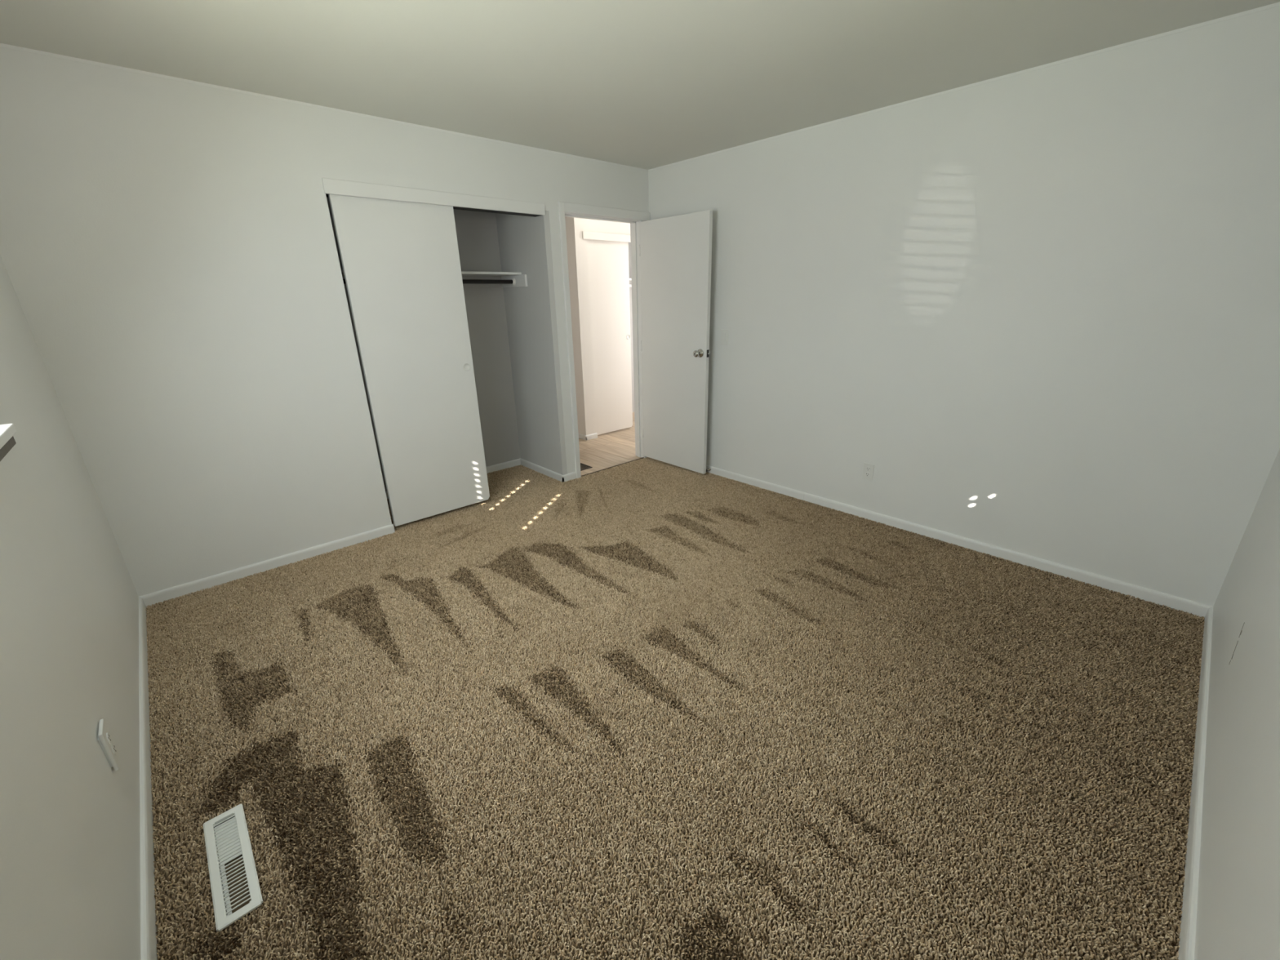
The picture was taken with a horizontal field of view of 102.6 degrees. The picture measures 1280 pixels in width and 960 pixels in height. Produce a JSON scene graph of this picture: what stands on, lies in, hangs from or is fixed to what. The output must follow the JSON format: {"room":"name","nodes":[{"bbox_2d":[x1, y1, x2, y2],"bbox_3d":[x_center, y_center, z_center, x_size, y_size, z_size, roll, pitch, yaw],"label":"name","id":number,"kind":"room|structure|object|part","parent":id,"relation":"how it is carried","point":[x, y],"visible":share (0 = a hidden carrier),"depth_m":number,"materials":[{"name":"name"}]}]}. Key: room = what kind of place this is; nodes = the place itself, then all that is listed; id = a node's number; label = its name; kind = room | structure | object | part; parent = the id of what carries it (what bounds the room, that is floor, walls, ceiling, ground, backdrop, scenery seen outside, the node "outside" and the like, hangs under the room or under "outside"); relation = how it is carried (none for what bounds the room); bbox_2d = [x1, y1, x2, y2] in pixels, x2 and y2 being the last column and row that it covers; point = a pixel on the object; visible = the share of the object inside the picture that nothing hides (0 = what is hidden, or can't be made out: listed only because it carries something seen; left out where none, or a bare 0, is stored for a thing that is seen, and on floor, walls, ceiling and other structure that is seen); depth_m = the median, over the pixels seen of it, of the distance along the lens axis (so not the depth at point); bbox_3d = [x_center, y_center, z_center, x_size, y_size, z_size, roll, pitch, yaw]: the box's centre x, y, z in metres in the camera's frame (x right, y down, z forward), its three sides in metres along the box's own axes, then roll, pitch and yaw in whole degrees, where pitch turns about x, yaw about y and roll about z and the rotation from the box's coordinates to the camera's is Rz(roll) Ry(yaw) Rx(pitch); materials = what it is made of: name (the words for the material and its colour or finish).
{"room":"empty bedroom","nodes":[
{"label":"empty bedroom","id":0,"kind":"room"},
{"bbox_2d":[0,255,141,959],"bbox_3d":[-1.378,-0.017,0.890,0.160,2.452,4.039,-18,26,-39],"label":"wall","id":1,"kind":"structure","parent":0,"point":[70,822],"depth_m":1.27,"materials":[{"name":"paint"}]},
{"bbox_2d":[0,423,16,461],"bbox_3d":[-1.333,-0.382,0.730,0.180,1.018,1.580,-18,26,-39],"label":"window sill","id":2,"kind":"structure","parent":1,"relation":"in","point":[7,442],"depth_m":1.37,"materials":[{"name":"white wood"}]},
{"bbox_3d":[-1.276,0.046,0.867,0.130,0.026,1.490,-18,26,-39],"label":"sill","id":3,"kind":"part","parent":2,"relation":"part of","materials":[{"name":"paint"}]},
{"bbox_2d":[97,719,119,771],"bbox_3d":[-1.467,0.732,1.417,0.015,0.128,0.078,-18,26,-39],"label":"wall outlet","id":4,"kind":"object","parent":1,"relation":"attached to","point":[105,740],"visible":1,"depth_m":1.40,"materials":[{"name":"white plastic"}]},
{"bbox_2d":[106,733,111,744],"bbox_3d":[-1.464,0.712,1.413,0.003,0.033,0.033,-18,26,-39],"label":"receptacle","id":5,"kind":"object","parent":4,"relation":"attached to","point":[108,739],"depth_m":1.41,"materials":[{"name":"grey plastic"}]},
{"bbox_2d":[111,743,116,755],"bbox_3d":[-1.463,0.749,1.427,0.003,0.033,0.033,-18,26,-39],"label":"receptacle","id":6,"kind":"object","parent":4,"relation":"attached to","point":[113,747],"depth_m":1.42,"materials":[{"name":"grey plastic"}]},
{"bbox_2d":[138,596,157,959],"bbox_3d":[-1.308,1.078,1.363,0.012,0.068,3.764,-18,26,-39],"label":"baseboard","id":7,"kind":"structure","parent":1,"relation":"attached to","point":[148,915],"depth_m":1.53,"materials":[{"name":"paint"}]},
{"bbox_2d":[0,43,648,596],"bbox_3d":[-1.531,-1.075,3.693,3.697,2.552,0.792,-18,26,-39],"label":"wall","id":8,"kind":"structure","parent":0,"point":[169,255],"depth_m":2.66,"materials":[{"name":"paint"}]},
{"bbox_2d":[139,457,576,606],"bbox_3d":[-1.805,0.217,3.784,2.782,0.068,0.703,-18,26,-39],"label":"baseboard","id":9,"kind":"structure","parent":8,"relation":"attached to","point":[149,599],"depth_m":3.08,"materials":[{"name":"paint"}]},
{"bbox_2d":[328,194,489,526],"bbox_3d":[-1.433,-0.720,3.377,0.702,2.015,0.035,-18,26,-39],"label":"door","id":10,"kind":"structure","parent":8,"relation":"in","point":[401,263],"depth_m":3.31,"materials":[{"name":"paint"}]},
{"bbox_3d":[-1.203,-0.785,3.560,0.055,0.055,0.005,-18,26,-39],"label":"finger pull","id":11,"kind":"part","parent":10,"relation":"part of","materials":[{"name":"white plastic"}]},
{"bbox_2d":[321,177,545,217],"bbox_3d":[-1.232,-1.771,3.250,1.402,0.074,0.126,-18,26,-39],"label":"trim","id":12,"kind":"structure","parent":8,"relation":"attached to","point":[331,186],"depth_m":3.14,"materials":[{"name":"paint"}]},
{"bbox_2d":[341,269,527,288],"bbox_3d":[-1.729,-1.384,3.540,1.942,0.108,0.390,-18,26,-39],"label":"closet shelf","id":13,"kind":"object","parent":8,"relation":"attached to","point":[521,279],"visible":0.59,"depth_m":4.08,"materials":[{"name":"paint"}]},
{"bbox_2d":[342,278,515,285],"bbox_3d":[-1.701,-1.369,3.537,1.873,0.056,0.056,-18,26,-39],"label":"closet rod","id":14,"kind":"object","parent":13,"relation":"hanging from","point":[513,281],"visible":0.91,"depth_m":3.97,"materials":[{"name":"grey metal"}]},
{"bbox_2d":[511,278,515,285],"bbox_3d":[-1.022,-1.595,4.126,0.020,0.056,0.056,-18,26,-39],"label":"socket","id":15,"kind":"object","parent":14,"relation":"attached to","point":[513,281],"depth_m":4.11,"materials":[{"name":"white plastic"}]},
{"bbox_2d":[558,201,649,478],"bbox_3d":[-0.275,-1.137,4.408,0.917,2.137,0.136,-18,26,-39],"label":"door frame","id":16,"kind":"structure","parent":8,"relation":"attached to","point":[563,207],"depth_m":4.28,"materials":[{"name":"paint"}]},
{"bbox_2d":[639,209,712,474],"bbox_3d":[0.281,-1.096,4.328,0.166,2.025,0.778,-18,26,-39],"label":"door","id":17,"kind":"structure","parent":16,"relation":"attached to","point":[675,252],"depth_m":4.26,"materials":[{"name":"paint"}]},
{"bbox_3d":[0.454,-1.004,4.074,0.051,0.053,0.053,-18,26,-39],"label":"knob","id":18,"kind":"part","parent":17,"relation":"part of","materials":[{"name":"silver metal"}]},
{"bbox_2d":[564,216,634,435],"bbox_3d":[-0.568,-1.834,5.907,3.100,2.460,2.695,-18,26,-39],"label":"wall","id":19,"kind":"structure","parent":0,"point":[577,246],"depth_m":5.25,"materials":[{"name":"paint"}]},
{"bbox_2d":[578,432,597,440],"bbox_3d":[-1.136,-0.679,6.256,0.160,0.068,1.782,-18,26,-39],"label":"baseboard","id":20,"kind":"structure","parent":19,"relation":"attached to","point":[592,436],"depth_m":5.63,"materials":[{"name":"paint"}]},
{"bbox_2d":[582,231,630,242],"bbox_3d":[0.135,-2.605,5.570,1.885,0.072,0.016,-18,26,-39],"label":"trim","id":21,"kind":"structure","parent":19,"relation":"attached to","point":[586,234],"depth_m":5.15,"materials":[{"name":"paint"}]},
{"bbox_2d":[586,239,632,435],"bbox_3d":[-0.322,-1.517,5.551,0.572,2.024,0.033,-18,26,-39],"label":"door","id":22,"kind":"structure","parent":19,"relation":"in","point":[608,260],"depth_m":5.52,"materials":[{"name":"paint"}]},
{"bbox_2d":[0,0,1279,169],"bbox_3d":[-0.013,-1.670,1.639,3.997,0.100,4.079,-18,26,-39],"label":"ceiling","id":23,"kind":"structure","parent":0,"point":[644,84],"depth_m":2.14,"materials":[{"name":"paint"}]},
{"bbox_2d":[146,412,1204,959],"bbox_3d":[-0.179,0.113,4.147,5.717,0.058,6.584,-18,26,-39],"label":"floor","id":24,"kind":"structure","parent":0,"point":[644,708],"depth_m":1.81,"materials":[{"name":"brown carpet"}]},
{"bbox_2d":[203,804,262,931],"bbox_3d":[-1.147,1.109,1.454,0.096,0.096,0.384,-18,26,-39],"label":"floor vent","id":25,"kind":"object","parent":24,"relation":"in","point":[226,835],"visible":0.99,"depth_m":1.43,"materials":[{"name":"white metal"}]},
{"bbox_3d":[-1.109,1.100,1.374,0.009,0.002,0.179,-18,26,-39],"label":"damper rail","id":26,"kind":"part","parent":25,"relation":"part of","materials":[{"name":"white metal"}]},
{"bbox_3d":[-1.207,1.056,1.503,0.051,0.002,0.153,-18,26,-39],"label":"damper plate","id":27,"kind":"part","parent":25,"relation":"part of","materials":[{"name":"white metal"}]},
{"bbox_2d":[580,462,592,471],"bbox_3d":[-0.578,-0.067,4.714,0.230,0.096,0.180,-18,26,-39],"label":"floor vent","id":28,"kind":"object","parent":24,"relation":"in","point":[582,466],"visible":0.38,"depth_m":4.71,"materials":[{"name":"black metal"}]},
{"bbox_2d":[581,457,644,475],"bbox_3d":[-0.242,-0.120,4.714,0.758,0.014,0.007,-18,26,-39],"label":"threshold","id":29,"kind":"object","parent":24,"relation":"on","point":[642,457],"visible":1,"depth_m":4.69,"materials":[{"name":"brown wood"}]},
{"bbox_2d":[648,1,1279,606],"bbox_3d":[1.429,-0.950,3.327,0.118,2.452,4.039,-18,26,-39],"label":"wall","id":30,"kind":"structure","parent":0,"point":[1042,303],"depth_m":2.62,"materials":[{"name":"paint"}]},
{"bbox_2d":[862,462,874,480],"bbox_3d":[1.535,-0.055,3.452,0.008,0.116,0.072,-18,26,-39],"label":"wall outlet","id":31,"kind":"object","parent":30,"relation":"attached to","point":[868,469],"visible":1,"depth_m":3.45,"materials":[{"name":"white plastic"}]},
{"bbox_2d":[706,465,1211,617],"bbox_3d":[1.394,0.182,3.703,0.012,0.068,3.754,-18,26,-39],"label":"baseboard","id":32,"kind":"structure","parent":30,"relation":"attached to","point":[1184,605],"depth_m":2.99,"materials":[{"name":"paint"}]},
{"bbox_2d":[1194,448,1279,959],"bbox_3d":[1.354,-0.029,0.771,3.697,2.452,0.160,-18,26,-39],"label":"wall","id":33,"kind":"structure","parent":0,"point":[1238,905],"depth_m":1.29,"materials":[{"name":"paint"}]},
{"bbox_2d":[1177,606,1213,959],"bbox_3d":[1.318,1.072,1.234,3.697,0.068,0.012,-18,26,-39],"label":"baseboard","id":34,"kind":"structure","parent":33,"relation":"attached to","point":[1186,950],"depth_m":1.47,"materials":[{"name":"paint"}]}
]}

